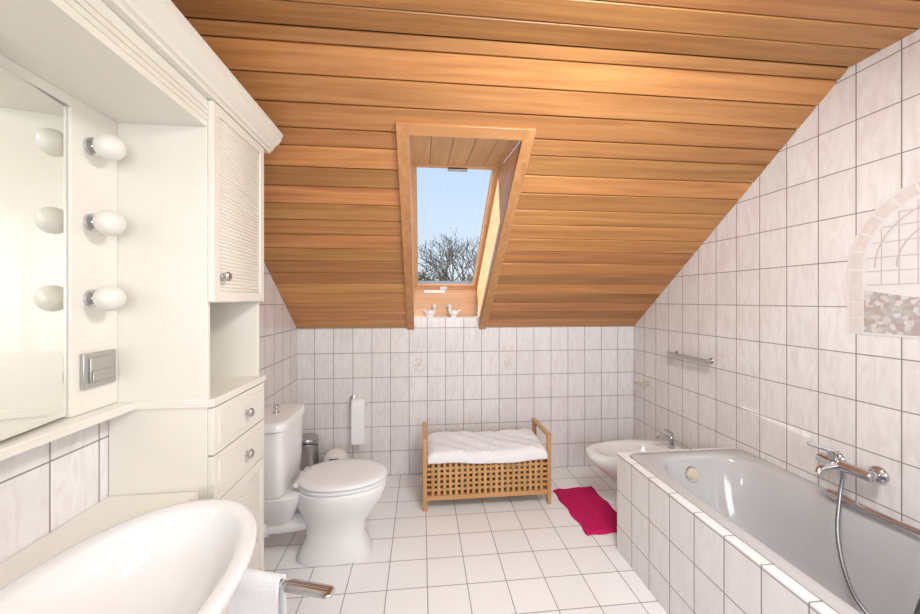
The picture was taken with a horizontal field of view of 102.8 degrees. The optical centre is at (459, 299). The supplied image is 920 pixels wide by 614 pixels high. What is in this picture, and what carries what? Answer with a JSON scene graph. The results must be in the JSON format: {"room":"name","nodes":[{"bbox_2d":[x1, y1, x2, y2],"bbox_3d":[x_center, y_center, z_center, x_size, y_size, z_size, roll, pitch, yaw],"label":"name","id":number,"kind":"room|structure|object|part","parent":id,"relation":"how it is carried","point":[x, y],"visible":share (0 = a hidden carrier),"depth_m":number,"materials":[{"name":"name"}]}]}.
{"room":"bathroom","nodes":[
{"label":"bathroom","id":0,"kind":"room"},
{"bbox_2d":[0,263,296,563],"bbox_3d":[-1.118,0.180,0.755,0.100,2.500,4.535,0,0,-6],"label":"wall","id":1,"kind":"structure","parent":0,"point":[44,487],"depth_m":1.04,"materials":[{"name":"tile"}]},
{"bbox_2d":[0,492,197,588],"bbox_3d":[-0.831,0.949,0.674,0.451,0.662,1.015,0,0,-6],"label":"countertop","id":2,"kind":"structure","parent":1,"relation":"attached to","point":[110,511],"depth_m":1.01,"materials":[{"name":"beige paint"}]},
{"bbox_2d":[0,499,257,613],"bbox_3d":[-0.701,0.663,0.716,0.474,0.157,0.748,0,0,-6],"label":"washbasin","id":3,"kind":"object","parent":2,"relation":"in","point":[190,557],"visible":1,"depth_m":0.89,"materials":[{"name":"white ceramic"}]},
{"bbox_2d":[229,568,286,613],"bbox_3d":[-0.558,0.973,1.020,0.145,0.438,0.060,0,0,11],"label":"hand towel","id":4,"kind":"object","parent":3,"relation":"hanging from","point":[258,592],"visible":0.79,"depth_m":1.00,"materials":[{"name":"fabric"}]},
{"bbox_2d":[279,578,334,598],"bbox_3d":[-0.532,0.775,1.011,0.398,0.019,0.044,0,0,11],"label":"towel rail","id":5,"kind":"object","parent":2,"relation":"attached to","point":[293,586],"visible":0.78,"depth_m":0.98,"materials":[{"name":"silver metal"}]},
{"bbox_2d":[0,0,282,460],"bbox_3d":[-0.885,-0.195,0.792,0.367,1.086,1.660,0,0,-6],"label":"upper cabinet","id":6,"kind":"object","parent":1,"relation":"attached to","point":[71,71],"visible":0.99,"depth_m":0.94,"materials":[{"name":"beige paint"}]},
{"bbox_3d":[-1.015,-0.105,0.747,0.016,0.840,0.520,0,0,-14],"label":"mirror door","id":7,"kind":"part","parent":6,"relation":"part of","materials":[{"name":"clear glass"}]},
{"bbox_2d":[80,349,115,389],"bbox_3d":[-1.062,0.202,1.085,0.022,0.100,0.110,0,0,-6],"label":"wall switch","id":8,"kind":"object","parent":6,"relation":"attached to","point":[97,368],"visible":1,"depth_m":1.07,"materials":[{"name":"metal"}]},
{"bbox_3d":[-0.881,-0.695,0.792,0.359,0.087,1.660,0,0,-6],"label":"cornice","id":9,"kind":"part","parent":6,"relation":"part of","materials":[{"name":"beige paint"}]},
{"bbox_2d":[297,318,633,475],"bbox_3d":[0.107,0.790,3.131,2.833,1.280,0.135,0,0,-6],"label":"wall","id":10,"kind":"structure","parent":0,"point":[577,382],"depth_m":3.05,"materials":[{"name":"tile"}]},
{"bbox_2d":[350,395,366,444],"bbox_3d":[-0.810,0.947,2.911,0.142,0.358,0.109,0,0,-6],"label":"toilet paper holder","id":11,"kind":"object","parent":10,"relation":"attached to","point":[358,405],"visible":1,"depth_m":2.86,"materials":[{"name":"white paper"}]},
{"bbox_2d":[413,358,423,371],"bbox_3d":[-0.341,0.530,3.015,0.097,0.121,0.002,0,0,-6],"label":"decorative tile","id":12,"kind":"structure","parent":10,"relation":"attached to","point":[418,363],"depth_m":3.02,"materials":[{"name":"white tile"}]},
{"bbox_2d":[504,354,510,368],"bbox_3d":[0.400,0.524,3.093,0.070,0.132,0.002,0,0,-6],"label":"decorative tile","id":13,"kind":"structure","parent":10,"relation":"attached to","point":[505,361],"depth_m":3.09,"materials":[{"name":"white tile"}]},
{"bbox_2d":[264,465,667,613],"bbox_3d":[0.339,1.480,0.918,3.033,0.100,4.555,0,0,-6],"label":"floor","id":14,"kind":"structure","parent":0,"point":[523,554],"depth_m":2.01,"materials":[{"name":"tile"}]},
{"bbox_2d":[109,100,265,613],"bbox_3d":[-0.959,0.390,1.370,0.342,2.080,0.400,0,0,-6],"label":"tall cabinet","id":15,"kind":"object","parent":14,"relation":"on","point":[191,198],"visible":0.76,"depth_m":1.18,"materials":[{"name":"beige paint"}]},
{"bbox_3d":[-0.816,-0.321,1.383,0.045,0.654,0.384,0,0,-6],"label":"door","id":16,"kind":"part","parent":15,"relation":"part of","materials":[{"name":"beige paint"}]},
{"bbox_3d":[-0.813,0.428,1.384,0.050,0.153,0.384,0,0,-6],"label":"drawer","id":17,"kind":"part","parent":15,"relation":"part of","materials":[{"name":"beige paint"}]},
{"bbox_3d":[-0.813,0.588,1.384,0.050,0.155,0.384,0,0,-6],"label":"drawer","id":18,"kind":"part","parent":15,"relation":"part of","materials":[{"name":"beige paint"}]},
{"bbox_3d":[-0.816,0.948,1.383,0.045,0.556,0.384,0,0,-6],"label":"door","id":19,"kind":"part","parent":15,"relation":"part of","materials":[{"name":"beige paint"}]},
{"bbox_2d":[301,433,318,470],"bbox_3d":[-1.171,1.230,2.796,0.182,0.399,0.206,0,0,-6],"label":"pedal bin","id":20,"kind":"object","parent":14,"relation":"on","point":[310,441],"visible":0.46,"depth_m":2.75,"materials":[{"name":"metal"}]},
{"bbox_2d":[263,403,386,566],"bbox_3d":[-0.804,1.008,2.015,0.785,0.843,0.533,0,0,-6],"label":"toilet","id":21,"kind":"object","parent":14,"relation":"on","point":[334,499],"visible":0.79,"depth_m":1.99,"materials":[{"name":"white ceramic"}]},
{"bbox_2d":[322,448,348,461],"bbox_3d":[-0.955,1.286,2.816,0.184,0.286,0.164,0,0,-6],"label":"waste bin","id":22,"kind":"object","parent":14,"relation":"on","point":[335,453],"visible":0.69,"depth_m":2.77,"materials":[{"name":"white plastic"}]},
{"bbox_2d":[422,418,551,511],"bbox_3d":[0.176,1.186,2.703,0.899,0.488,0.366,0,0,-6],"label":"storage bench","id":23,"kind":"object","parent":14,"relation":"on","point":[534,477],"visible":0.72,"depth_m":2.55,"materials":[{"name":"brown wood"}]},
{"bbox_2d":[427,428,547,463],"bbox_3d":[0.177,1.065,2.692,0.836,0.114,0.372,0,0,-6],"label":"cushion","id":24,"kind":"object","parent":23,"relation":"on","point":[507,445],"visible":1,"depth_m":2.57,"materials":[{"name":"fabric"}]},
{"bbox_2d":[553,486,616,535],"bbox_3d":[0.888,1.418,2.512,0.344,0.022,0.550,0,0,-6],"label":"bath rug","id":25,"kind":"object","parent":14,"relation":"on","point":[594,514],"visible":0.94,"depth_m":2.47,"materials":[{"name":"pink fabric"}]},
{"bbox_2d":[586,429,681,506],"bbox_3d":[1.205,1.162,2.530,0.686,0.536,0.363,0,0,-6],"label":"bidet","id":26,"kind":"object","parent":14,"relation":"on","point":[603,455],"visible":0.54,"depth_m":2.57,"materials":[{"name":"white ceramic"}]},
{"bbox_2d":[617,447,919,613],"bbox_3d":[1.352,1.147,1.313,0.734,0.566,1.670,0,0,-6],"label":"bathtub","id":27,"kind":"object","parent":14,"relation":"on","point":[728,530],"visible":0.99,"depth_m":1.60,"materials":[{"name":"tile"}]},
{"bbox_2d":[825,478,919,613],"bbox_3d":[1.584,0.975,1.414,0.143,0.435,0.378,0,0,-6],"label":"shower","id":28,"kind":"object","parent":27,"relation":"on","point":[838,496],"visible":1,"depth_m":1.47,"materials":[{"name":"metal"}]},
{"bbox_2d":[171,0,919,327],"bbox_3d":[0.339,-0.404,0.919,3.033,1.371,4.557,0,0,-6],"label":"ceiling","id":29,"kind":"structure","parent":0,"point":[652,120],"depth_m":1.66,"materials":[{"name":"brown wood"}]},
{"bbox_2d":[396,121,536,329],"bbox_3d":[-0.048,-0.329,2.465,0.650,1.146,1.581,0,0,-6],"label":"window","id":30,"kind":"structure","parent":29,"relation":"attached to","point":[454,147],"depth_m":2.19,"materials":[{"name":"brown wood"}]},
{"bbox_2d":[423,304,437,316],"bbox_3d":[-0.248,0.088,3.091,0.130,0.108,0.052,0,0,-6],"label":"duck figurine","id":31,"kind":"object","parent":30,"relation":"on","point":[430,313],"visible":1,"depth_m":3.08,"materials":[{"name":"white ceramic"}]},
{"bbox_2d":[446,304,460,316],"bbox_3d":[-0.057,0.088,3.111,0.130,0.108,0.052,0,0,-6],"label":"duck figurine","id":32,"kind":"object","parent":30,"relation":"on","point":[453,313],"visible":1,"depth_m":3.10,"materials":[{"name":"white ceramic"}]},
{"bbox_2d":[634,28,919,528],"bbox_3d":[1.797,0.180,1.061,0.104,2.500,4.535,0,0,-6],"label":"wall","id":33,"kind":"structure","parent":0,"point":[763,297],"depth_m":1.72,"materials":[{"name":"tile"}]},
{"bbox_2d":[634,381,649,385],"bbox_3d":[1.485,0.685,3.002,0.116,0.040,0.084,0,0,-6],"label":"soap holder","id":34,"kind":"object","parent":33,"relation":"attached to","point":[647,383],"visible":1,"depth_m":3.00,"materials":[{"name":"beige plastic"}]},
{"bbox_2d":[667,351,713,364],"bbox_3d":[1.560,0.390,2.492,0.074,0.040,0.390,0,0,-6],"label":"wall towel bar","id":35,"kind":"object","parent":33,"relation":"attached to","point":[676,354],"visible":1,"depth_m":2.43,"materials":[{"name":"silver metal"}]},
{"bbox_2d":[807,442,889,483],"bbox_3d":[1.608,0.692,1.555,0.174,0.132,0.217,0,0,-6],"label":"mixer tap","id":36,"kind":"object","parent":33,"relation":"attached to","point":[833,459],"visible":1,"depth_m":1.55,"materials":[{"name":"silver metal"}]},
{"label":"outside","id":37,"kind":"structure","parent":0,"visible":0},
{"bbox_3d":[-3.397,4.530,32.322,60.000,0.200,55.000,0,0,-6],"label":"lawn","id":38,"kind":"structure","parent":37,"visible":0},
{"bbox_2d":[418,265,448,280],"bbox_3d":[-2.154,0.892,27.352,5.475,7.049,5.659,0,0,37],"label":"tree","id":39,"kind":"object","parent":38,"relation":"on","point":[420,278],"visible":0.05,"depth_m":27.58,"materials":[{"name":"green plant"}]},
{"bbox_2d":[418,227,478,302],"bbox_3d":[0.346,-0.265,25.921,8.991,9.370,7.722,0,0,-44],"label":"tree","id":40,"kind":"object","parent":38,"relation":"on","point":[444,272],"visible":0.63,"depth_m":25.32,"materials":[{"name":"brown plant"}]},
{"bbox_2d":[454,270,477,304],"bbox_3d":[1.219,0.825,32.535,5.594,7.187,6.759,0,0,34],"label":"tree","id":41,"kind":"object","parent":38,"relation":"on","point":[468,278],"visible":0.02,"depth_m":30.78,"materials":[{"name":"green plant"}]}
]}

